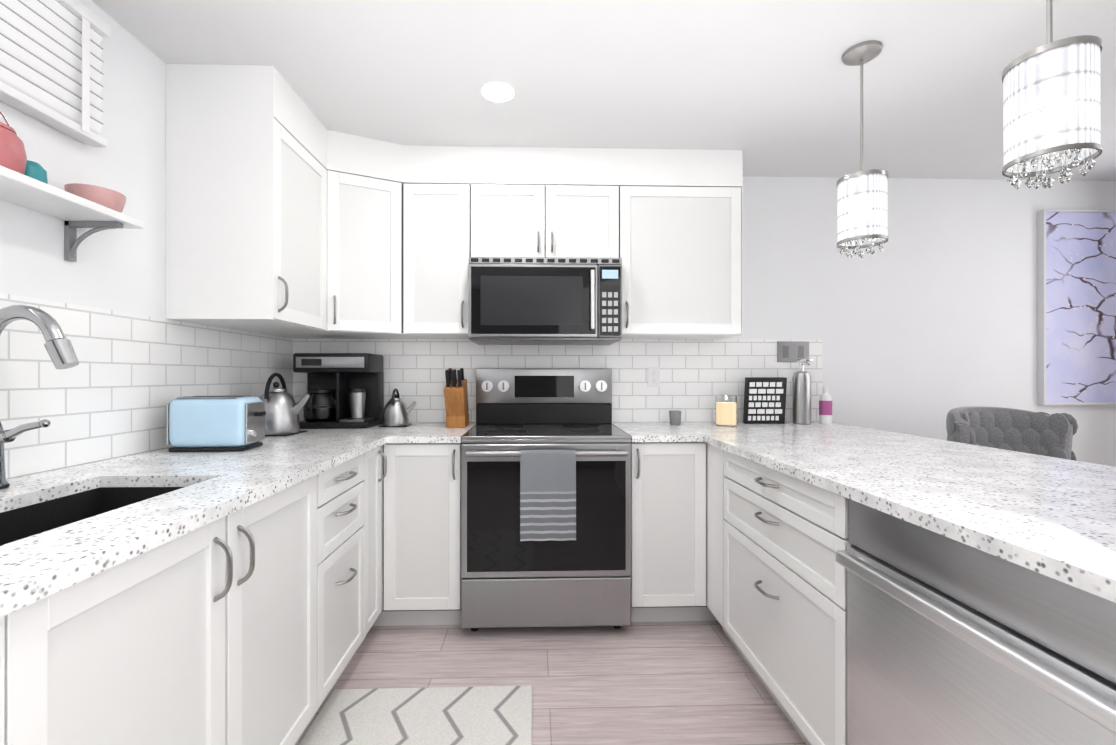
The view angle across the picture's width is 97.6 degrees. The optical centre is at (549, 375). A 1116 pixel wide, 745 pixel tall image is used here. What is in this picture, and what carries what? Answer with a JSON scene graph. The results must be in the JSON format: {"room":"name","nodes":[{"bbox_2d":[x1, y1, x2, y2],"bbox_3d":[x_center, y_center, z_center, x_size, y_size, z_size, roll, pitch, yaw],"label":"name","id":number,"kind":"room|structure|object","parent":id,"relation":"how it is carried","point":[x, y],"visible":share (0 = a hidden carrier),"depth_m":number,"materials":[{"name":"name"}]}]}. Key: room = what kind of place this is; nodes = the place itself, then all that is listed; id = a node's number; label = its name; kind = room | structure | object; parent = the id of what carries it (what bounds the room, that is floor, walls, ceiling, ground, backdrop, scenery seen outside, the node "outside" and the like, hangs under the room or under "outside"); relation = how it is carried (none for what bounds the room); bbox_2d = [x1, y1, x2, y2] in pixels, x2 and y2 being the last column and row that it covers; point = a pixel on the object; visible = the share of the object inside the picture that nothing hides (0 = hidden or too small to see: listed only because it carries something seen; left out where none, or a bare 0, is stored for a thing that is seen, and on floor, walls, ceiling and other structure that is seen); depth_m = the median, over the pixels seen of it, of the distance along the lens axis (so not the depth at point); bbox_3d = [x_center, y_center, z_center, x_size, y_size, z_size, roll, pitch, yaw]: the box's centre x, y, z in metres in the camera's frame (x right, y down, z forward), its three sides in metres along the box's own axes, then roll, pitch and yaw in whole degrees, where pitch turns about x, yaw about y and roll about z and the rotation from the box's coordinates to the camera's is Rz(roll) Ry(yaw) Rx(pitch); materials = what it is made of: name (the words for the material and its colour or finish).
{"room":"kitchen","nodes":[
{"label":"kitchen","id":0,"kind":"room"},
{"bbox_2d":[0,0,165,318],"bbox_3d":[-1.453,-0.002,0.474,0.120,2.330,4.600,0,0,-2],"label":"wall","id":1,"kind":"structure","parent":0,"point":[122,270],"depth_m":1.59,"materials":[{"name":"paint"}]},
{"bbox_2d":[0,99,83,142],"bbox_3d":[-1.454,-0.881,0.901,0.112,0.344,1.174,0,0,-2],"label":"window","id":2,"kind":"structure","parent":1,"relation":"in","point":[41,120],"depth_m":1.36,"materials":[{"name":"white"}]},
{"bbox_2d":[0,0,109,146],"bbox_3d":[-1.366,-0.890,0.903,0.060,0.374,1.206,0,0,-2],"label":"window blinds","id":3,"kind":"object","parent":1,"relation":"attached to","point":[51,62],"visible":1,"depth_m":1.36,"materials":[{"name":"white plastic"}]},
{"bbox_2d":[0,165,143,261],"bbox_3d":[-1.318,-0.408,0.794,0.170,0.137,1.430,0,0,-2],"label":"floating shelf","id":4,"kind":"object","parent":1,"relation":"attached to","point":[74,212],"visible":1,"depth_m":1.33,"materials":[{"name":"white wood"}]},
{"bbox_2d":[0,110,26,173],"bbox_3d":[-1.323,-0.563,1.149,0.128,0.173,0.128,0,0,-2],"label":"teapot","id":5,"kind":"object","parent":4,"relation":"on","point":[13,156],"visible":0.83,"depth_m":1.15,"materials":[{"name":"ceramic"}]},
{"bbox_2d":[24,160,47,183],"bbox_3d":[-1.337,-0.511,1.254,0.068,0.070,0.068,0,0,-2],"label":"jar","id":6,"kind":"object","parent":4,"relation":"on","point":[35,170],"visible":0.33,"depth_m":1.24,"materials":[{"name":"ceramic"}]},
{"bbox_2d":[64,183,125,212],"bbox_3d":[-1.332,-0.507,1.434,0.134,0.062,0.134,0,0,-2],"label":"bowl","id":7,"kind":"object","parent":4,"relation":"on","point":[110,199],"visible":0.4,"depth_m":1.39,"materials":[{"name":"pink ceramic"}]},
{"bbox_2d":[0,293,292,478],"bbox_3d":[-1.409,0.028,1.126,0.006,0.481,3.300,0,0,-2],"label":"backsplash","id":8,"kind":"structure","parent":1,"relation":"attached to","point":[121,385],"depth_m":1.58,"materials":[{"name":"tile"}]},
{"bbox_2d":[166,212,353,338],"bbox_3d":[-1.250,-0.406,2.304,0.394,0.381,0.952,0,0,-2],"label":"upper cabinet","id":9,"kind":"object","parent":1,"relation":"attached to","point":[220,265],"depth_m":1.83,"materials":[{"name":"white wood"}]},
{"bbox_2d":[166,64,742,263],"bbox_3d":[-0.219,-0.881,2.183,2.448,0.567,0.639,0,0,-2],"label":"upper cabinet","id":10,"kind":"object","parent":1,"relation":"attached to","point":[240,138],"depth_m":2.48,"materials":[{"name":"white wood"}]},
{"bbox_2d":[468,257,621,344],"bbox_3d":[-0.025,-0.378,2.582,0.754,0.406,0.468,0,0,-2],"label":"microwave","id":11,"kind":"object","parent":10,"relation":"attached to","point":[542,301],"visible":1,"depth_m":2.39,"materials":[{"name":"silver metal"}]},
{"bbox_2d":[296,621,806,744],"bbox_3d":[1.170,1.213,0.551,5.370,0.100,4.840,0,0,-2],"label":"floor","id":12,"kind":"structure","parent":0,"point":[672,683],"depth_m":1.89,"materials":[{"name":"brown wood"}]},
{"bbox_2d":[0,468,331,744],"bbox_3d":[-1.064,0.732,1.099,0.694,0.864,0.949,0,0,-2],"label":"base cabinet","id":13,"kind":"object","parent":12,"relation":"on","point":[253,623],"depth_m":0.99,"materials":[{"name":"white wood"}]},
{"bbox_2d":[332,454,363,688],"bbox_3d":[-1.083,0.732,1.733,0.694,0.864,0.520,0,0,-2],"label":"base cabinet","id":14,"kind":"object","parent":12,"relation":"on","point":[348,476],"depth_m":1.79,"materials":[{"name":"white wood"}]},
{"bbox_2d":[364,443,395,638],"bbox_3d":[-1.064,0.733,2.050,0.752,0.864,0.290,0,0,-2],"label":"base cabinet","id":15,"kind":"object","parent":12,"relation":"on","point":[379,462],"depth_m":2.15,"materials":[{"name":"white wood"}]},
{"bbox_2d":[0,423,475,617],"bbox_3d":[-0.891,0.284,1.241,1.047,0.030,3.099,0,0,-2],"label":"countertop","id":16,"kind":"structure","parent":15,"relation":"on","point":[42,565],"depth_m":1.17,"materials":[{"name":"stone"}]},
{"bbox_2d":[0,305,78,488],"bbox_3d":[-1.246,0.050,1.156,0.240,0.435,0.074,0,0,-2],"label":"faucet","id":17,"kind":"object","parent":16,"relation":"on","point":[58,346],"visible":1,"depth_m":1.15,"materials":[{"name":"silver metal"}]},
{"bbox_2d":[0,487,183,545],"bbox_3d":[-1.034,0.398,0.989,0.344,0.196,0.669,0,0,-2],"label":"sink basin","id":18,"kind":"object","parent":16,"relation":"in","point":[25,522],"visible":0.06,"depth_m":1.22,"materials":[{"name":"black metal"}]},
{"bbox_2d":[166,396,265,451],"bbox_3d":[-1.205,0.172,1.793,0.294,0.193,0.160,0,0,-6],"label":"toaster","id":19,"kind":"object","parent":16,"relation":"on","point":[212,423],"visible":1,"depth_m":1.72,"materials":[{"name":"blue plastic"}]},
{"bbox_2d":[259,373,310,435],"bbox_3d":[-1.237,0.127,2.261,0.256,0.284,0.198,0,0,-2],"label":"kettle","id":20,"kind":"object","parent":16,"relation":"on","point":[282,410],"visible":0.94,"depth_m":2.21,"materials":[{"name":"silver metal"}]},
{"bbox_2d":[293,353,383,428],"bbox_3d":[-1.124,0.077,2.604,0.385,0.385,0.303,0,0,-2],"label":"coffee maker","id":21,"kind":"object","parent":16,"relation":"on","point":[345,390],"visible":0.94,"depth_m":2.53,"materials":[{"name":"black plastic"}]},
{"bbox_2d":[378,388,416,426],"bbox_3d":[-0.806,0.169,2.624,0.182,0.201,0.140,0,0,-2],"label":"teapot","id":22,"kind":"object","parent":16,"relation":"on","point":[396,411],"visible":1,"depth_m":2.58,"materials":[{"name":"silver metal"}]},
{"bbox_2d":[444,368,468,426],"bbox_3d":[-0.490,0.115,2.579,0.100,0.309,0.250,0,0,-2],"label":"knife block","id":23,"kind":"object","parent":16,"relation":"on","point":[456,400],"visible":1,"depth_m":2.52,"materials":[{"name":"brown wood"}]},
{"bbox_2d":[299,686,531,744],"bbox_3d":[-0.411,1.158,1.232,0.728,0.010,1.155,0,0,-2],"label":"rug","id":24,"kind":"object","parent":12,"relation":"on","point":[493,715],"visible":1,"depth_m":1.65,"materials":[{"name":"white fabric"}]},
{"bbox_2d":[396,443,461,625],"bbox_3d":[-0.591,0.733,2.483,0.374,0.864,0.634,0,0,-2],"label":"base cabinet","id":25,"kind":"object","parent":12,"relation":"on","point":[428,475],"depth_m":2.20,"materials":[{"name":"white wood"}]},
{"bbox_2d":[461,368,630,630],"bbox_3d":[-0.021,0.563,2.446,0.758,1.204,0.683,0,0,-2],"label":"range","id":26,"kind":"object","parent":12,"relation":"on","point":[510,579],"visible":1,"depth_m":2.17,"materials":[{"name":"silver metal"}]},
{"bbox_2d":[520,450,575,540],"bbox_3d":[-0.006,0.515,2.114,0.240,0.388,0.046,0,0,-2],"label":"towel","id":27,"kind":"object","parent":26,"relation":"hanging from","point":[547,495],"visible":1,"depth_m":2.10,"materials":[{"name":"grey fabric"}]},
{"bbox_2d":[630,442,693,621],"bbox_3d":[0.532,0.733,2.528,0.347,0.864,0.608,0,0,-2],"label":"base cabinet","id":28,"kind":"object","parent":12,"relation":"on","point":[662,473],"depth_m":2.23,"materials":[{"name":"white wood"}]},
{"bbox_2d":[694,442,725,634],"bbox_3d":[1.007,0.733,2.133,0.683,0.864,0.250,0,0,-2],"label":"base cabinet","id":29,"kind":"object","parent":12,"relation":"on","point":[709,460],"depth_m":2.20,"materials":[{"name":"white wood"}]},
{"bbox_2d":[612,422,1115,602],"bbox_3d":[1.037,0.284,1.198,1.278,0.030,3.299,0,0,-2],"label":"countertop","id":30,"kind":"structure","parent":29,"relation":"on","point":[1052,517],"depth_m":1.22,"materials":[{"name":"stone"}]},
{"bbox_2d":[669,411,680,424],"bbox_3d":[0.692,0.232,2.689,0.066,0.075,0.066,0,0,-2],"label":"cup","id":31,"kind":"object","parent":30,"relation":"on","point":[675,417],"visible":1,"depth_m":2.66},
{"bbox_2d":[716,395,736,425],"bbox_3d":[0.958,0.189,2.647,0.110,0.161,0.110,0,0,-2],"label":"candle","id":32,"kind":"object","parent":30,"relation":"on","point":[726,410],"visible":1,"depth_m":2.60,"materials":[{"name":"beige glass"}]},
{"bbox_2d":[743,377,786,423],"bbox_3d":[1.208,0.141,2.741,0.225,0.261,0.057,0,0,-2],"label":"block sign","id":33,"kind":"object","parent":30,"relation":"on","point":[764,400],"visible":1,"depth_m":2.73,"materials":[{"name":"black wood"}]},
{"bbox_2d":[792,359,812,423],"bbox_3d":[1.416,0.089,2.727,0.096,0.362,0.123,0,0,-2],"label":"soap dispenser","id":34,"kind":"object","parent":30,"relation":"on","point":[801,396],"visible":1,"depth_m":2.70,"materials":[{"name":"silver metal"}]},
{"bbox_2d":[819,387,831,423],"bbox_3d":[1.546,0.167,2.734,0.065,0.205,0.064,0,0,-2],"label":"bottle","id":35,"kind":"object","parent":30,"relation":"on","point":[825,408],"visible":1,"depth_m":2.71,"materials":[{"name":"white plastic"}]},
{"bbox_2d":[726,451,853,744],"bbox_3d":[1.050,0.732,1.648,0.625,0.864,0.806,0,0,-2],"label":"base cabinet","id":36,"kind":"object","parent":12,"relation":"on","point":[741,550],"depth_m":1.51,"materials":[{"name":"white wood"}]},
{"bbox_2d":[835,499,1115,744],"bbox_3d":[1.038,0.733,0.900,0.635,0.860,0.682,0,0,-2],"label":"dishwasher","id":37,"kind":"object","parent":12,"relation":"on","point":[950,641],"visible":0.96,"depth_m":0.89,"materials":[{"name":"silver metal"}]},
{"bbox_2d":[946,407,1077,460],"bbox_3d":[2.219,0.663,2.305,0.585,1.005,0.493,0,0,-2],"label":"tufted chair","id":38,"kind":"object","parent":12,"relation":"on","point":[1032,432],"visible":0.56,"depth_m":2.42,"materials":[{"name":"grey fabric"}]},
{"bbox_2d":[91,0,1115,180],"bbox_3d":[1.170,-1.217,0.554,5.370,0.100,4.840,0,0,-2],"label":"ceiling","id":39,"kind":"structure","parent":0,"point":[770,88],"depth_m":1.85,"materials":[{"name":"paint"}]},
{"bbox_2d":[482,83,513,101],"bbox_3d":[-0.211,-1.163,2.006,0.132,0.004,0.132,0,0,-2],"label":"recessed light","id":40,"kind":"object","parent":39,"relation":"in","point":[498,92],"visible":1,"depth_m":2.00,"materials":[{"name":"white plastic"}]},
{"bbox_2d":[837,40,887,258],"bbox_3d":[1.124,-0.792,1.758,0.157,0.746,0.157,0,0,-2],"label":"pendant light","id":41,"kind":"object","parent":39,"relation":"hanging from","point":[862,218],"visible":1,"depth_m":1.71,"materials":[{"name":"silver metal"}]},
{"bbox_2d":[1002,0,1101,189],"bbox_3d":[1.123,-0.793,1.097,0.157,0.746,0.157,0,0,-2],"label":"pendant light","id":42,"kind":"object","parent":39,"relation":"hanging from","point":[1051,106],"visible":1,"depth_m":1.05,"materials":[{"name":"silver metal"}]},
{"bbox_2d":[327,176,1115,466],"bbox_3d":[1.100,0.001,2.911,5.370,2.330,0.120,0,0,-2],"label":"wall","id":43,"kind":"structure","parent":0,"point":[923,323],"depth_m":2.88,"materials":[{"name":"paint"}]},
{"bbox_2d":[274,212,469,338],"bbox_3d":[-0.726,-0.406,2.320,0.654,0.381,0.952,0,0,-2],"label":"upper cabinet","id":44,"kind":"object","parent":43,"relation":"attached to","point":[289,214],"depth_m":2.41,"materials":[{"name":"white wood"}]},
{"bbox_2d":[293,338,821,422],"bbox_3d":[0.071,0.030,2.817,3.054,0.481,0.006,0,0,-2],"label":"backsplash","id":45,"kind":"structure","parent":43,"relation":"attached to","point":[697,376],"depth_m":2.83,"materials":[{"name":"tile"}]},
{"bbox_2d":[648,367,659,386],"bbox_3d":[0.603,0.008,2.827,0.070,0.115,0.005,0,0,-2],"label":"electrical outlet plate","id":46,"kind":"object","parent":45,"relation":"attached to","point":[653,376],"visible":1,"depth_m":2.83,"materials":[{"name":"white plastic"}]},
{"bbox_2d":[777,341,808,361],"bbox_3d":[1.422,-0.139,2.851,0.190,0.120,0.007,0,0,-2],"label":"electrical outlet plate","id":47,"kind":"object","parent":45,"relation":"attached to","point":[790,351],"visible":0.98,"depth_m":2.85,"materials":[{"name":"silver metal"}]},
{"bbox_2d":[621,260,742,338],"bbox_3d":[0.670,-0.406,2.673,0.634,0.381,0.329,0,0,-2],"label":"upper cabinet","id":48,"kind":"object","parent":43,"relation":"attached to","point":[662,299],"depth_m":2.52,"materials":[{"name":"white wood"}]},
{"bbox_2d":[1037,209,1115,404],"bbox_3d":[3.279,-0.403,2.896,0.756,1.150,0.040,0,0,-2],"label":"canvas art","id":49,"kind":"object","parent":43,"relation":"attached to","point":[1076,306],"visible":1,"depth_m":2.88}
]}

